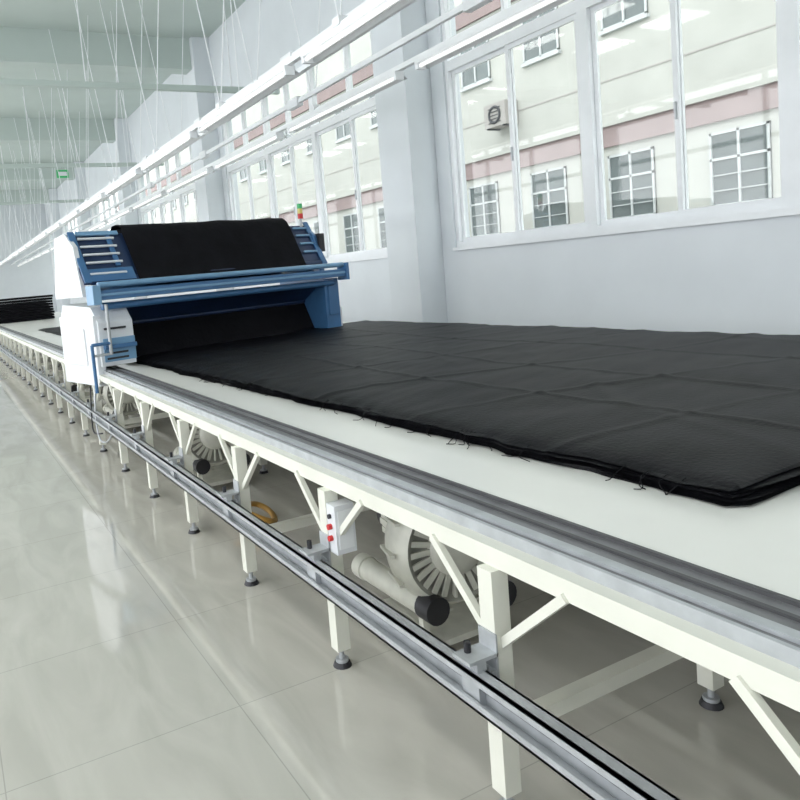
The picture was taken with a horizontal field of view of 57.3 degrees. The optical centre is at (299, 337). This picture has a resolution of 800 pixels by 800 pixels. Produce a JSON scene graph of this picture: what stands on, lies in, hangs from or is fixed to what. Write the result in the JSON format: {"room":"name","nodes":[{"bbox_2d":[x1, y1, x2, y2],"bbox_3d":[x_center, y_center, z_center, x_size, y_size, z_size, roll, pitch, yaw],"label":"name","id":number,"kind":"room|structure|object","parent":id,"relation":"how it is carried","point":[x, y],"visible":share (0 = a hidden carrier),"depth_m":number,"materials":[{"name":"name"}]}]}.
{"room":"textile factory","nodes":[
{"label":"textile factory","id":0,"kind":"room"},
{"bbox_2d":[0,204,56,311],"bbox_3d":[-19.426,-3.590,38.351,12.400,6.800,0.200,-8,6,-26],"label":"wall","id":1,"kind":"structure","parent":0,"point":[35,277],"depth_m":40.24,"materials":[{"name":"paint"}]},
{"bbox_2d":[0,0,245,190],"bbox_3d":[-8.993,-6.077,16.487,12.400,0.200,48.000,-8,6,-26],"label":"ceiling","id":2,"kind":"structure","parent":0,"point":[33,14],"depth_m":16.99,"materials":[{"name":"paint"}]},
{"bbox_2d":[0,189,48,204],"bbox_3d":[-17.583,-6.447,33.827,11.900,0.650,0.400,-8,6,-26],"label":"ceiling beam","id":3,"kind":"structure","parent":2,"relation":"attached to","point":[39,195],"depth_m":35.56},
{"bbox_2d":[0,162,74,181],"bbox_3d":[-14.194,-6.136,27.031,11.900,0.650,0.400,-8,6,-26],"label":"ceiling beam","id":4,"kind":"structure","parent":2,"relation":"attached to","point":[32,173],"depth_m":28.60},
{"bbox_2d":[0,118,115,142],"bbox_3d":[-10.806,-5.825,20.236,11.900,0.650,0.400,-8,6,-26],"label":"ceiling beam","id":5,"kind":"structure","parent":2,"relation":"attached to","point":[88,128],"depth_m":21.74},
{"bbox_2d":[0,27,191,74],"bbox_3d":[-7.417,-5.515,13.440,11.900,0.650,0.400,-8,6,-26],"label":"ceiling beam","id":6,"kind":"structure","parent":2,"relation":"attached to","point":[19,47],"depth_m":14.79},
{"bbox_2d":[0,0,279,204],"bbox_3d":[-9.117,-4.992,17.034,11.900,2.010,15.100,-8,6,-26],"label":"conduit","id":7,"kind":"object","parent":2,"relation":"hanging from","point":[22,83],"visible":0.91,"depth_m":12.20,"materials":[{"name":"metal"}]},
{"bbox_2d":[56,167,68,177],"bbox_3d":[-6.089,-4.249,18.498,0.300,0.293,0.078,-8,6,-26],"label":"exit sign","id":8,"kind":"object","parent":7,"relation":"hanging from","point":[62,173],"visible":0.98,"depth_m":18.48,"materials":[{"name":"green plastic"}]},
{"bbox_2d":[0,0,412,264],"bbox_3d":[-7.040,-4.625,19.596,0.612,3.571,41.700,-8,6,-26],"label":"lights","id":9,"kind":"object","parent":2,"relation":"hanging from","point":[344,29],"visible":0.96,"depth_m":7.55,"materials":[{"name":"plastic"}]},
{"bbox_2d":[0,0,416,262],"bbox_3d":[-6.519,-4.760,19.458,0.612,3.371,41.000,-8,6,-26],"label":"cable tray","id":10,"kind":"object","parent":2,"relation":"hanging from","point":[304,67],"visible":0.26,"depth_m":9.38,"materials":[{"name":"metal"}]},
{"bbox_2d":[8,0,492,264],"bbox_3d":[-6.276,-4.720,19.581,0.100,3.515,41.000,-8,6,-26],"label":"track","id":11,"kind":"object","parent":2,"relation":"hanging from","point":[467,6],"visible":0.65,"depth_m":7.58,"materials":[{"name":"metal"}]},
{"bbox_2d":[16,0,568,266],"bbox_3d":[-6.042,-4.759,20.087,0.612,3.571,41.700,-8,6,-26],"label":"lights","id":12,"kind":"object","parent":2,"relation":"hanging from","point":[522,11],"visible":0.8,"depth_m":7.27,"materials":[{"name":"plastic"}]},
{"bbox_2d":[0,337,799,799],"bbox_3d":[-8.373,0.817,17.111,12.400,0.100,48.000,-8,6,-26],"label":"floor","id":13,"kind":"structure","parent":0,"point":[138,661],"depth_m":2.79,"materials":[{"name":"tile"}]},
{"bbox_2d":[48,189,69,310],"bbox_3d":[-12.187,-4.086,36.626,0.400,6.800,0.700,-8,6,-26],"label":"column","id":14,"kind":"structure","parent":13,"relation":"on","point":[55,195],"depth_m":36.15,"materials":[{"name":"paint"}]},
{"bbox_2d":[62,373,93,397],"bbox_3d":[-3.164,0.549,10.402,0.533,0.706,0.604,-8,6,-26],"label":"blower","id":15,"kind":"object","parent":13,"relation":"on","point":[73,385],"visible":0.05,"depth_m":10.21,"materials":[{"name":"metal"}]},
{"bbox_2d":[73,162,94,285],"bbox_3d":[-8.798,-3.775,29.830,0.400,6.800,0.700,-8,6,-26],"label":"column","id":16,"kind":"structure","parent":13,"relation":"on","point":[86,215],"depth_m":29.35,"materials":[{"name":"paint"}]},
{"bbox_2d":[101,385,151,428],"bbox_3d":[-1.938,0.662,7.944,0.533,0.706,0.604,-8,6,-26],"label":"blower","id":17,"kind":"object","parent":13,"relation":"on","point":[129,406],"visible":0.28,"depth_m":7.73,"materials":[{"name":"metal"}]},
{"bbox_2d":[112,118,146,299],"bbox_3d":[-5.410,-3.465,23.034,0.400,6.800,0.700,-8,6,-26],"label":"column","id":18,"kind":"structure","parent":13,"relation":"on","point":[119,152],"depth_m":22.58,"materials":[{"name":"paint"}]},
{"bbox_2d":[184,37,232,291],"bbox_3d":[-2.021,-3.154,16.238,0.400,6.800,0.700,-8,6,-26],"label":"column","id":19,"kind":"structure","parent":13,"relation":"on","point":[209,189],"depth_m":15.86,"materials":[{"name":"paint"}]},
{"bbox_2d":[173,418,249,485],"bbox_3d":[-0.712,0.774,5.485,0.533,0.706,0.604,-8,6,-26],"label":"blower","id":20,"kind":"object","parent":13,"relation":"on","point":[206,449],"visible":0.3,"depth_m":5.27,"materials":[{"name":"metal"}]},
{"bbox_2d":[251,501,277,523],"bbox_3d":[-0.276,1.096,4.567,0.281,0.140,0.441,-5,5,7],"label":"air hose","id":21,"kind":"object","parent":13,"relation":"on","point":[273,519],"visible":0.46,"depth_m":4.61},
{"bbox_2d":[0,311,799,799],"bbox_3d":[-4.217,0.115,15.684,3.980,0.806,34.200,-8,6,-26],"label":"table","id":22,"kind":"object","parent":13,"relation":"on","point":[715,587],"visible":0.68,"depth_m":2.07,"materials":[{"name":"metal"}]},
{"bbox_2d":[0,294,54,323],"bbox_3d":[-8.993,-0.949,23.426,1.680,0.750,2.058,-8,6,-26],"label":"folded fabric","id":23,"kind":"object","parent":22,"relation":"on","point":[15,311],"visible":1,"depth_m":22.57,"materials":[{"name":"black fabric"}]},
{"bbox_2d":[39,326,60,335],"bbox_3d":[-3.156,-0.230,13.763,2.812,0.047,6.554,-8,6,-26],"label":"stack","id":24,"kind":"object","parent":22,"relation":"on","point":[54,330],"visible":0.11,"depth_m":14.88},
{"bbox_2d":[54,203,349,442],"bbox_3d":[-0.916,-0.357,7.839,3.352,2.197,1.264,-9,7,-40],"label":"machine","id":25,"kind":"object","parent":22,"relation":"on","point":[135,260],"visible":0.97,"depth_m":7.56,"materials":[{"name":"white paint"}]},
{"bbox_2d":[326,498,356,555],"bbox_3d":[0.152,0.720,2.749,0.100,0.190,0.068,-8,6,-26],"label":"control box","id":26,"kind":"object","parent":22,"relation":"attached to","point":[338,510],"visible":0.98,"depth_m":2.73,"materials":[{"name":"white paint"}]},
{"bbox_2d":[133,320,799,505],"bbox_3d":[0.994,0.115,5.612,3.426,0.082,6.760,-8,6,-26],"label":"fabric","id":27,"kind":"object","parent":22,"relation":"on","point":[712,417],"visible":0.95,"depth_m":3.61,"materials":[{"name":"black fabric"}]},
{"bbox_2d":[370,0,447,322],"bbox_3d":[1.367,-2.843,9.443,0.400,6.800,0.700,-8,6,-26],"label":"column","id":28,"kind":"structure","parent":13,"relation":"on","point":[404,111],"depth_m":9.28,"materials":[{"name":"paint"}]},
{"bbox_2d":[351,512,516,644],"bbox_3d":[0.514,0.886,3.026,0.533,0.706,0.604,-8,6,-26],"label":"blower","id":29,"kind":"object","parent":13,"relation":"on","point":[417,582],"visible":0.44,"depth_m":2.81,"materials":[{"name":"metal"}]},
{"bbox_2d":[44,0,799,334],"bbox_3d":[-2.891,-3.299,18.706,0.250,6.800,49.700,-8,6,-26],"label":"wall","id":30,"kind":"structure","parent":0,"point":[743,276],"depth_m":7.99,"materials":[{"name":"paint"}]},
{"bbox_2d":[49,234,54,292],"bbox_3d":[-13.121,-4.147,39.065,0.170,3.350,4.100,-8,6,-26],"label":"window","id":31,"kind":"structure","parent":30,"relation":"in","point":[52,252],"depth_m":40.83,"materials":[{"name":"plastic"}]},
{"bbox_2d":[63,218,78,233],"bbox_3d":[-10.257,-3.884,33.319,0.170,3.350,6.450,-8,6,-26],"label":"window","id":32,"kind":"structure","parent":30,"relation":"in","point":[74,222],"depth_m":34.13,"materials":[{"name":"plastic"}]},
{"bbox_2d":[91,193,120,230],"bbox_3d":[-6.868,-3.574,26.524,0.170,3.350,6.450,-8,6,-26],"label":"window","id":33,"kind":"structure","parent":30,"relation":"in","point":[106,227],"depth_m":27.31,"materials":[{"name":"plastic"}]},
{"bbox_2d":[137,145,198,223],"bbox_3d":[-3.480,-3.263,19.728,0.170,3.350,6.450,-8,6,-26],"label":"window","id":34,"kind":"structure","parent":30,"relation":"in","point":[182,192],"depth_m":19.80,"materials":[{"name":"plastic"}]},
{"bbox_2d":[223,31,387,262],"bbox_3d":[-0.091,-2.953,12.932,0.170,3.350,6.450,-8,6,-26],"label":"window","id":35,"kind":"structure","parent":30,"relation":"in","point":[316,130],"depth_m":12.23,"materials":[{"name":"plastic"}]},
{"bbox_2d":[440,0,799,250],"bbox_3d":[3.297,-2.642,6.136,0.170,3.350,6.450,-8,6,-26],"label":"window","id":36,"kind":"structure","parent":30,"relation":"in","point":[583,13],"depth_m":7.09,"materials":[{"name":"plastic"}]},
{"label":"outside","id":37,"kind":"structure","parent":0,"visible":0},
{"bbox_3d":[-1.499,0.341,26.108,7.850,0.200,72.000,-8,6,-26],"label":"ground","id":38,"kind":"structure","parent":37,"visible":0},
{"bbox_2d":[117,0,780,254],"bbox_3d":[1.754,-7.125,27.390,1.140,14.000,72.000,-8,6,-26],"label":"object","id":39,"kind":"structure","parent":38,"relation":"on","point":[730,46],"depth_m":17.12,"materials":[{"name":"beige paint"}]},
{"bbox_2d":[483,99,517,130],"bbox_3d":[5.279,-5.858,19.028,0.460,0.640,0.800,-8,6,-26],"label":"air conditioner unit","id":40,"kind":"object","parent":39,"relation":"attached to","point":[496,115],"visible":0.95,"depth_m":18.88,"materials":[{"name":"metal"}]}
]}

